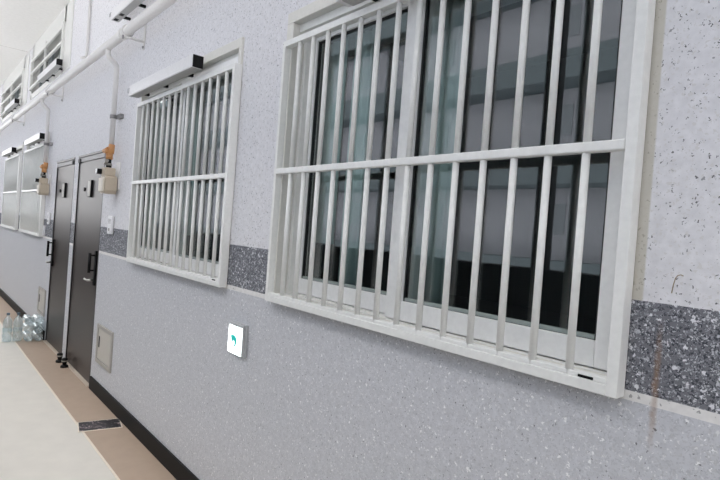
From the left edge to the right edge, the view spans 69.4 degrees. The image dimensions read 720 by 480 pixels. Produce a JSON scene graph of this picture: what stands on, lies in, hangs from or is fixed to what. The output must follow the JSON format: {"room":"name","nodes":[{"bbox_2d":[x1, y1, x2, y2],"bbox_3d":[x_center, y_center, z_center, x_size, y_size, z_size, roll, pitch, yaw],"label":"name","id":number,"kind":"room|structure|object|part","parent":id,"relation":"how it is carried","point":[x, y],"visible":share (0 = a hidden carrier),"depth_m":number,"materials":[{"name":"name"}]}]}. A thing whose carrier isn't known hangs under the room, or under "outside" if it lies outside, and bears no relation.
{"room":"apartment corridor","nodes":[
{"label":"apartment corridor","id":0,"kind":"room"},
{"bbox_2d":[0,0,69,86],"bbox_3d":[-4.455,-2.835,5.864,2.060,0.200,33.000,4,1,-41],"label":"ceiling","id":1,"kind":"structure","parent":0,"point":[22,22],"depth_m":6.62,"materials":[{"name":"paint"}]},
{"bbox_2d":[45,48,59,81],"bbox_3d":[-3.554,-2.223,6.985,0.830,0.590,2.020,4,1,-41],"label":"wall","id":2,"kind":"structure","parent":0,"point":[57,53],"depth_m":7.23,"materials":[{"name":"grey paint"}]},
{"bbox_2d":[0,323,116,479],"bbox_3d":[-4.737,1.155,5.925,2.010,0.200,33.000,4,1,-41],"label":"floor","id":3,"kind":"structure","parent":0,"point":[39,440],"depth_m":3.43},
{"bbox_2d":[0,322,119,479],"bbox_3d":[-4.295,1.082,6.303,0.012,0.004,33.000,4,1,-41],"label":"trim","id":4,"kind":"structure","parent":3,"relation":"on","point":[52,391],"depth_m":3.85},
{"bbox_2d":[0,296,175,479],"bbox_3d":[-4.189,1.089,6.396,0.272,0.003,33.000,4,1,-41],"label":"floor","id":5,"kind":"structure","parent":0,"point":[125,454],"depth_m":3.93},
{"bbox_2d":[21,330,31,341],"bbox_3d":[-3.783,1.077,5.896,0.093,0.093,0.315,4,1,-41],"label":"plastic bottle","id":6,"kind":"object","parent":5,"relation":"on","point":[24,331],"visible":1,"depth_m":5.90,"materials":[{"name":"clear plastic"}]},
{"bbox_2d":[21,322,33,331],"bbox_3d":[-3.776,0.984,5.895,0.093,0.093,0.315,4,1,-41],"label":"plastic bottle","id":7,"kind":"object","parent":6,"relation":"on","point":[24,323],"visible":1,"depth_m":5.88,"materials":[{"name":"clear plastic"}]},
{"bbox_2d":[55,353,62,362],"bbox_3d":[-2.942,1.152,5.095,0.067,0.089,0.068,4,1,-41],"label":"door stop","id":8,"kind":"object","parent":5,"relation":"on","point":[59,355],"visible":0.92,"depth_m":5.08,"materials":[{"name":"black plastic"}]},
{"bbox_2d":[60,357,67,367],"bbox_3d":[-2.805,1.164,4.937,0.067,0.089,0.068,4,1,-41],"label":"door stop","id":9,"kind":"object","parent":5,"relation":"on","point":[64,360],"visible":1,"depth_m":4.92,"materials":[{"name":"black plastic"}]},
{"bbox_2d":[77,418,122,431],"bbox_3d":[-1.822,1.295,3.642,0.276,0.004,0.184,4,1,-30],"label":"floor plate","id":10,"kind":"object","parent":5,"relation":"on","point":[108,423],"visible":0.93,"depth_m":3.63,"materials":[{"name":"grey metal"}]},
{"bbox_2d":[0,0,719,479],"bbox_3d":[-3.885,-0.818,6.513,0.150,3.850,33.000,4,1,-41],"label":"wall","id":11,"kind":"structure","parent":0,"point":[312,396],"depth_m":2.02,"materials":[{"name":"paint"}]},
{"bbox_2d":[4,98,19,112],"bbox_3d":[-5.508,-2.125,8.261,0.126,0.073,1.090,4,1,-41],"label":"housing","id":12,"kind":"object","parent":11,"relation":"attached to","point":[14,102],"visible":0.94,"depth_m":8.11,"materials":[{"name":"white metal"}]},
{"bbox_2d":[1,51,29,123],"bbox_3d":[-5.743,-2.477,8.733,0.132,0.770,2.730,4,1,-41],"label":"window","id":13,"kind":"structure","parent":11,"relation":"in","point":[24,63],"depth_m":8.36,"materials":[{"name":"white metal"}]},
{"bbox_2d":[0,68,24,116],"bbox_3d":[-5.891,-2.446,8.779,0.028,0.475,2.322,4,1,-41],"label":"grille","id":14,"kind":"object","parent":13,"relation":"attached to","point":[22,72],"visible":0.91,"depth_m":8.63,"materials":[{"name":"white metal"}]},
{"bbox_3d":[-5.891,-2.449,8.779,0.028,0.028,2.310,4,1,-41],"label":"rail","id":15,"kind":"part","parent":14,"relation":"part of","materials":[{"name":"white metal"}]},
{"bbox_3d":[-5.889,-2.446,8.780,0.024,0.475,0.032,4,1,-41],"label":"post","id":16,"kind":"part","parent":14,"relation":"part of","materials":[{"name":"white metal"}]},
{"bbox_3d":[-5.878,-2.623,8.777,0.028,0.028,2.310,4,1,-41],"label":"rail","id":17,"kind":"part","parent":14,"relation":"part of","materials":[{"name":"white metal"}]},
{"bbox_3d":[-5.140,-2.380,7.917,0.024,0.475,0.032,4,1,-41],"label":"post","id":18,"kind":"part","parent":14,"relation":"part of","materials":[{"name":"white metal"}]},
{"bbox_3d":[-5.795,-2.413,8.865,0.005,0.430,0.669,4,1,-41],"label":"pane","id":19,"kind":"part","parent":13,"relation":"part of","materials":[{"name":"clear glass"}]},
{"bbox_2d":[7,144,23,221],"bbox_3d":[-5.467,-0.823,8.306,0.154,1.268,1.522,4,1,-41],"label":"window","id":20,"kind":"structure","parent":11,"relation":"in","point":[19,149],"depth_m":7.90,"materials":[{"name":"beige paint"}]},
{"bbox_2d":[1,153,22,229],"bbox_3d":[-5.527,-0.755,8.236,0.042,1.132,1.500,4,1,-41],"label":"window grille","id":21,"kind":"object","parent":20,"relation":"attached to","point":[13,165],"visible":1,"depth_m":8.10,"materials":[{"name":"white metal"}]},
{"bbox_2d":[1,147,16,156],"bbox_3d":[-5.542,-1.387,8.235,0.114,0.073,1.090,4,1,-41],"label":"housing","id":22,"kind":"object","parent":21,"relation":"attached to","point":[10,151],"visible":1,"depth_m":8.05,"materials":[{"name":"white metal"}]},
{"bbox_2d":[0,288,44,339],"bbox_3d":[-9.238,0.588,12.410,0.017,0.104,17.265,4,1,-41],"label":"baseboard","id":23,"kind":"structure","parent":11,"relation":"attached to","point":[13,305],"depth_m":7.02,"materials":[{"name":"black plastic"}]},
{"bbox_2d":[27,132,49,224],"bbox_3d":[-4.226,-0.714,6.878,0.154,1.268,1.512,4,1,-41],"label":"window","id":24,"kind":"structure","parent":11,"relation":"in","point":[41,142],"depth_m":6.75,"materials":[{"name":"beige paint"}]},
{"bbox_2d":[19,143,48,236],"bbox_3d":[-4.287,-0.645,6.808,0.042,1.132,1.490,4,1,-41],"label":"window grille","id":25,"kind":"object","parent":24,"relation":"attached to","point":[32,206],"visible":0.83,"depth_m":6.76,"materials":[{"name":"white metal"}]},
{"bbox_3d":[-4.296,-0.646,6.806,0.026,0.025,1.448,4,1,-41],"label":"rail","id":26,"kind":"part","parent":25,"relation":"part of","materials":[{"name":"white metal"}]},
{"bbox_2d":[23,133,44,145],"bbox_3d":[-4.096,-1.259,6.569,0.114,0.073,1.090,4,1,-41],"label":"housing","id":27,"kind":"object","parent":25,"relation":"attached to","point":[37,138],"visible":0.94,"depth_m":6.42,"materials":[{"name":"white metal"}]},
{"bbox_2d":[37,286,45,316],"bbox_3d":[-3.739,0.719,6.105,0.014,0.305,0.385,4,1,-41],"label":"hatch","id":28,"kind":"object","parent":11,"relation":"attached to","point":[41,292],"visible":1,"depth_m":6.08,"materials":[{"name":"beige metal"}]},
{"bbox_3d":[-3.737,0.720,6.106,0.009,0.237,0.317,4,1,-41],"label":"panel","id":29,"kind":"part","parent":28,"relation":"part of","materials":[{"name":"beige metal"}]},
{"bbox_2d":[34,162,51,194],"bbox_3d":[-3.706,-0.718,6.075,0.147,0.383,0.178,4,1,-41],"label":"gas meter","id":30,"kind":"object","parent":11,"relation":"attached to","point":[43,188],"visible":1,"depth_m":6.05,"materials":[{"name":"beige metal"}]},
{"bbox_3d":[-3.639,-0.663,6.085,0.026,0.208,0.098,4,1,-41],"label":"mounting plate","id":31,"kind":"part","parent":30,"relation":"part of","materials":[{"name":"grey metal"}]},
{"bbox_2d":[47,212,50,223],"bbox_3d":[-3.592,-0.251,6.002,0.026,0.135,0.080,4,1,-41],"label":"intercom","id":32,"kind":"object","parent":11,"relation":"attached to","point":[49,213],"visible":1,"depth_m":5.97,"materials":[{"name":"white plastic"}]},
{"bbox_2d":[37,58,62,82],"bbox_3d":[-3.590,-1.956,6.052,0.126,0.073,1.090,4,1,-41],"label":"housing","id":33,"kind":"object","parent":11,"relation":"attached to","point":[57,63],"visible":0.98,"depth_m":5.92,"materials":[{"name":"white metal"}]},
{"bbox_2d":[30,0,74,99],"bbox_3d":[-3.848,-2.310,6.551,0.132,0.770,2.420,4,1,-41],"label":"window","id":34,"kind":"structure","parent":11,"relation":"in","point":[67,14],"depth_m":6.04,"materials":[{"name":"white metal"}]},
{"bbox_3d":[-4.333,-2.283,7.160,0.030,0.510,0.645,4,1,-41],"label":"sash","id":35,"kind":"part","parent":34,"relation":"part of","materials":[{"name":"white metal"}]},
{"bbox_2d":[29,21,64,91],"bbox_3d":[-3.996,-2.279,6.597,0.028,0.475,2.012,4,1,-41],"label":"grille","id":36,"kind":"object","parent":34,"relation":"attached to","point":[62,28],"visible":0.82,"depth_m":6.55,"materials":[{"name":"white metal"}]},
{"bbox_3d":[-4.643,-2.336,7.344,0.024,0.475,0.032,4,1,-41],"label":"post","id":37,"kind":"part","parent":36,"relation":"part of","materials":[{"name":"white metal"}]},
{"bbox_3d":[-4.011,-2.077,6.599,0.028,0.028,2.000,4,1,-41],"label":"rail","id":38,"kind":"part","parent":36,"relation":"part of","materials":[{"name":"white metal"}]},
{"bbox_3d":[-3.995,-2.279,6.598,0.024,0.475,0.032,4,1,-41],"label":"post","id":39,"kind":"part","parent":36,"relation":"part of","materials":[{"name":"white metal"}]},
{"bbox_3d":[-3.996,-2.282,6.597,0.028,0.028,2.000,4,1,-41],"label":"rail","id":40,"kind":"part","parent":36,"relation":"part of","materials":[{"name":"white metal"}]},
{"bbox_3d":[-3.983,-2.456,6.595,0.028,0.028,2.000,4,1,-41],"label":"rail","id":41,"kind":"part","parent":36,"relation":"part of","materials":[{"name":"white metal"}]},
{"bbox_3d":[-3.347,-2.222,5.852,0.024,0.475,0.032,4,1,-41],"label":"post","id":42,"kind":"part","parent":36,"relation":"part of","materials":[{"name":"white metal"}]},
{"bbox_3d":[-3.900,-2.245,6.683,0.030,0.510,0.645,4,1,-41],"label":"sash","id":43,"kind":"part","parent":34,"relation":"part of","materials":[{"name":"white metal"}]},
{"bbox_2d":[43,157,74,354],"bbox_3d":[-3.185,0.158,5.571,0.198,2.030,0.830,4,1,-41],"label":"door","id":44,"kind":"structure","parent":11,"relation":"in","point":[60,242],"depth_m":5.55,"materials":[{"name":"metal"}]},
{"bbox_3d":[-3.451,0.095,5.786,0.062,0.170,0.024,4,1,-41],"label":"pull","id":45,"kind":"part","parent":44,"relation":"part of","materials":[{"name":"black plastic"}]},
{"bbox_3d":[-3.433,0.141,5.806,0.020,0.300,0.040,4,1,-41],"label":"handle plate","id":46,"kind":"part","parent":44,"relation":"part of","materials":[{"name":"black plastic"}]},
{"bbox_3d":[-3.138,-0.528,5.520,0.018,0.155,0.100,4,1,-41],"label":"name plate","id":47,"kind":"part","parent":44,"relation":"part of","materials":[{"name":"black plastic"}]},
{"bbox_2d":[65,150,105,386],"bbox_3d":[-2.509,0.217,4.793,0.198,2.030,0.915,4,1,-41],"label":"door","id":48,"kind":"structure","parent":11,"relation":"in","point":[88,212],"depth_m":4.76,"materials":[{"name":"metal"}]},
{"bbox_3d":[-2.462,-0.468,4.727,0.004,0.145,0.088,4,1,-41],"label":"plate","id":49,"kind":"part","parent":48,"relation":"part of","materials":[{"name":"metal"}]},
{"bbox_3d":[-2.452,-0.467,4.730,0.018,0.155,0.100,4,1,-41],"label":"name plate","id":50,"kind":"part","parent":48,"relation":"part of","materials":[{"name":"black plastic"}]},
{"bbox_3d":[-2.302,0.197,4.463,0.062,0.170,0.024,4,1,-41],"label":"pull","id":51,"kind":"part","parent":48,"relation":"part of","materials":[{"name":"black plastic"}]},
{"bbox_3d":[-2.284,0.243,4.483,0.020,0.300,0.040,4,1,-41],"label":"handle plate","id":52,"kind":"part","parent":48,"relation":"part of","materials":[{"name":"black plastic"}]},
{"bbox_2d":[80,0,91,58],"bbox_3d":[-2.614,-2.154,4.983,0.028,0.862,0.084,4,1,11],"label":"conduit","id":53,"kind":"object","parent":11,"relation":"attached to","point":[90,1],"visible":0.9,"depth_m":5.00,"materials":[{"name":"white plastic"}]},
{"bbox_2d":[0,0,177,162],"bbox_3d":[-3.897,-1.361,6.328,0.165,0.866,32.200,4,1,-41],"label":"gas pipe","id":54,"kind":"object","parent":11,"relation":"attached to","point":[127,31],"visible":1,"depth_m":4.11,"materials":[{"name":"white metal"}]},
{"bbox_2d":[95,323,113,372],"bbox_3d":[-2.046,0.858,4.156,0.014,0.313,0.415,4,1,-41],"label":"hatch","id":55,"kind":"object","parent":11,"relation":"attached to","point":[105,337],"visible":1,"depth_m":4.14,"materials":[{"name":"beige metal"}]},
{"bbox_3d":[-2.044,0.858,4.158,0.009,0.245,0.347,4,1,-41],"label":"panel","id":56,"kind":"part","parent":55,"relation":"part of","materials":[{"name":"beige metal"}]},
{"bbox_2d":[95,144,120,193],"bbox_3d":[-1.988,-0.562,4.096,0.147,0.392,0.178,4,1,-41],"label":"gas meter","id":57,"kind":"object","parent":11,"relation":"attached to","point":[109,182],"visible":1,"depth_m":4.07,"materials":[{"name":"beige metal"}]},
{"bbox_3d":[-1.921,-0.506,4.107,0.026,0.213,0.098,4,1,-41],"label":"mounting plate","id":58,"kind":"part","parent":57,"relation":"part of","materials":[{"name":"grey metal"}]},
{"bbox_2d":[107,216,114,233],"bbox_3d":[-2.001,-0.121,4.170,0.026,0.145,0.110,4,1,-41],"label":"intercom","id":59,"kind":"object","parent":11,"relation":"attached to","point":[110,226],"visible":1,"depth_m":4.14,"materials":[{"name":"white plastic"}]},
{"bbox_2d":[109,0,145,22],"bbox_3d":[-1.565,-1.726,3.716,0.126,0.075,1.090,4,1,-41],"label":"housing","id":60,"kind":"object","parent":11,"relation":"attached to","point":[125,7],"visible":1,"depth_m":3.88,"materials":[{"name":"white metal"}]},
{"bbox_2d":[89,376,199,479],"bbox_3d":[2.213,1.598,-0.778,0.017,0.104,13.745,4,1,-41],"label":"baseboard","id":61,"kind":"structure","parent":11,"relation":"attached to","point":[179,471],"depth_m":3.37,"materials":[{"name":"black plastic"}]},
{"bbox_2d":[135,37,244,285],"bbox_3d":[-1.077,-0.436,3.250,0.154,1.268,1.506,4,1,-41],"label":"window","id":62,"kind":"structure","parent":11,"relation":"in","point":[232,52],"depth_m":3.21,"materials":[{"name":"beige paint"}]},
{"bbox_3d":[-1.320,-0.435,3.513,0.028,1.152,0.760,4,1,-41],"label":"sash","id":63,"kind":"part","parent":62,"relation":"part of","materials":[{"name":"white metal"}]},
{"bbox_2d":[126,62,241,286],"bbox_3d":[-1.137,-0.367,3.180,0.042,1.132,1.484,4,1,-41],"label":"window grille","id":64,"kind":"object","parent":62,"relation":"attached to","point":[235,68],"visible":1,"depth_m":2.99,"materials":[{"name":"white metal"}]},
{"bbox_2d":[128,54,203,97],"bbox_3d":[-1.229,-1.006,3.267,0.114,0.073,1.090,4,1,-41],"label":"housing","id":65,"kind":"object","parent":64,"relation":"attached to","point":[193,63],"visible":1,"depth_m":3.12,"materials":[{"name":"white metal"}]},
{"bbox_3d":[-1.146,-0.368,3.179,0.026,0.025,1.442,4,1,-41],"label":"rail","id":66,"kind":"part","parent":64,"relation":"part of","materials":[{"name":"white metal"}]},
{"bbox_3d":[-0.884,-0.396,2.960,0.030,1.152,0.799,4,1,-41],"label":"sash","id":67,"kind":"part","parent":62,"relation":"part of","materials":[{"name":"white metal"}]},
{"bbox_2d":[227,320,248,357],"bbox_3d":[-0.590,0.477,2.504,0.032,0.156,0.144,4,1,-41],"label":"light","id":68,"kind":"object","parent":11,"relation":"attached to","point":[238,332],"visible":1,"depth_m":2.47,"materials":[{"name":"white plastic"}]},
{"bbox_3d":[-0.601,0.480,2.497,0.005,0.132,0.134,4,1,-41],"label":"lit panel","id":69,"kind":"part","parent":68,"relation":"part of","materials":[{"name":"white plastic"}]},
{"bbox_2d":[273,0,636,375],"bbox_3d":[0.191,-0.324,1.790,0.154,1.268,1.526,4,1,-41],"label":"window","id":70,"kind":"structure","parent":11,"relation":"in","point":[591,350],"depth_m":1.78,"materials":[{"name":"beige paint"}]},
{"bbox_3d":[-0.013,-0.320,2.073,0.034,1.152,0.740,4,1,-41],"label":"sash","id":71,"kind":"part","parent":70,"relation":"part of","materials":[{"name":"white metal"}]},
{"bbox_2d":[265,0,655,398],"bbox_3d":[0.131,-0.255,1.720,0.042,1.132,1.504,4,1,-41],"label":"window grille","id":72,"kind":"object","parent":70,"relation":"attached to","point":[612,385],"visible":1,"depth_m":1.50,"materials":[{"name":"white metal"}]},
{"bbox_2d":[336,0,378,6],"bbox_3d":[0.308,-0.857,1.496,0.114,0.073,1.090,4,1,-41],"label":"housing","id":73,"kind":"object","parent":72,"relation":"attached to","point":[348,3],"visible":1,"depth_m":1.86,"materials":[{"name":"white metal"}]},
{"bbox_3d":[0.121,-0.256,1.719,0.026,0.025,1.462,4,1,-41],"label":"rail","id":74,"kind":"part","parent":72,"relation":"part of","materials":[{"name":"white metal"}]},
{"bbox_3d":[0.406,-0.282,1.512,0.036,1.152,0.809,4,1,-41],"label":"sash","id":75,"kind":"part","parent":70,"relation":"part of","materials":[{"name":"white metal"}]},
{"bbox_2d":[155,0,621,333],"bbox_3d":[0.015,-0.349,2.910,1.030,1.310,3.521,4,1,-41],"label":"window glass","id":76,"kind":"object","parent":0,"point":[578,14],"depth_m":2.63,"materials":[{"name":"clear glass"}]},
{"bbox_2d":[172,75,231,106],"bbox_3d":[-0.866,-1.003,3.367,0.140,0.082,1.484,4,1,-41],"label":"box","id":77,"kind":"object","parent":76,"relation":"attached to","point":[222,81],"visible":0.12,"depth_m":3.43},
{"bbox_2d":[187,92,200,235],"bbox_3d":[-1.127,-0.506,3.493,0.028,0.950,0.204,4,1,-41],"label":"curtain","id":78,"kind":"object","parent":77,"relation":"hanging from","point":[198,94],"visible":0.21,"depth_m":3.45,"materials":[{"name":"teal fabric"}]},
{"bbox_2d":[330,0,521,55],"bbox_3d":[0.402,-0.891,1.907,0.140,0.082,1.504,4,1,-41],"label":"box","id":79,"kind":"object","parent":76,"relation":"attached to","point":[478,7],"visible":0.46,"depth_m":2.14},
{"bbox_2d":[316,37,348,243],"bbox_3d":[-0.131,-0.439,2.340,0.021,0.910,0.153,4,1,-41],"label":"curtain","id":80,"kind":"object","parent":79,"relation":"hanging from","point":[334,56],"visible":0.63,"depth_m":2.34,"materials":[{"name":"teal fabric"}]},
{"bbox_2d":[338,28,375,284],"bbox_3d":[-0.018,-0.306,2.209,0.028,1.155,0.134,4,1,-41],"label":"curtain","id":81,"kind":"object","parent":79,"relation":"hanging from","point":[366,68],"visible":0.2,"depth_m":2.19,"materials":[{"name":"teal fabric"}]},
{"bbox_2d":[424,0,464,303],"bbox_3d":[0.298,-0.278,1.836,0.021,1.155,0.103,4,1,-41],"label":"curtain","id":82,"kind":"object","parent":79,"relation":"hanging from","point":[454,20],"visible":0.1,"depth_m":1.84,"materials":[{"name":"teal fabric"}]}
]}

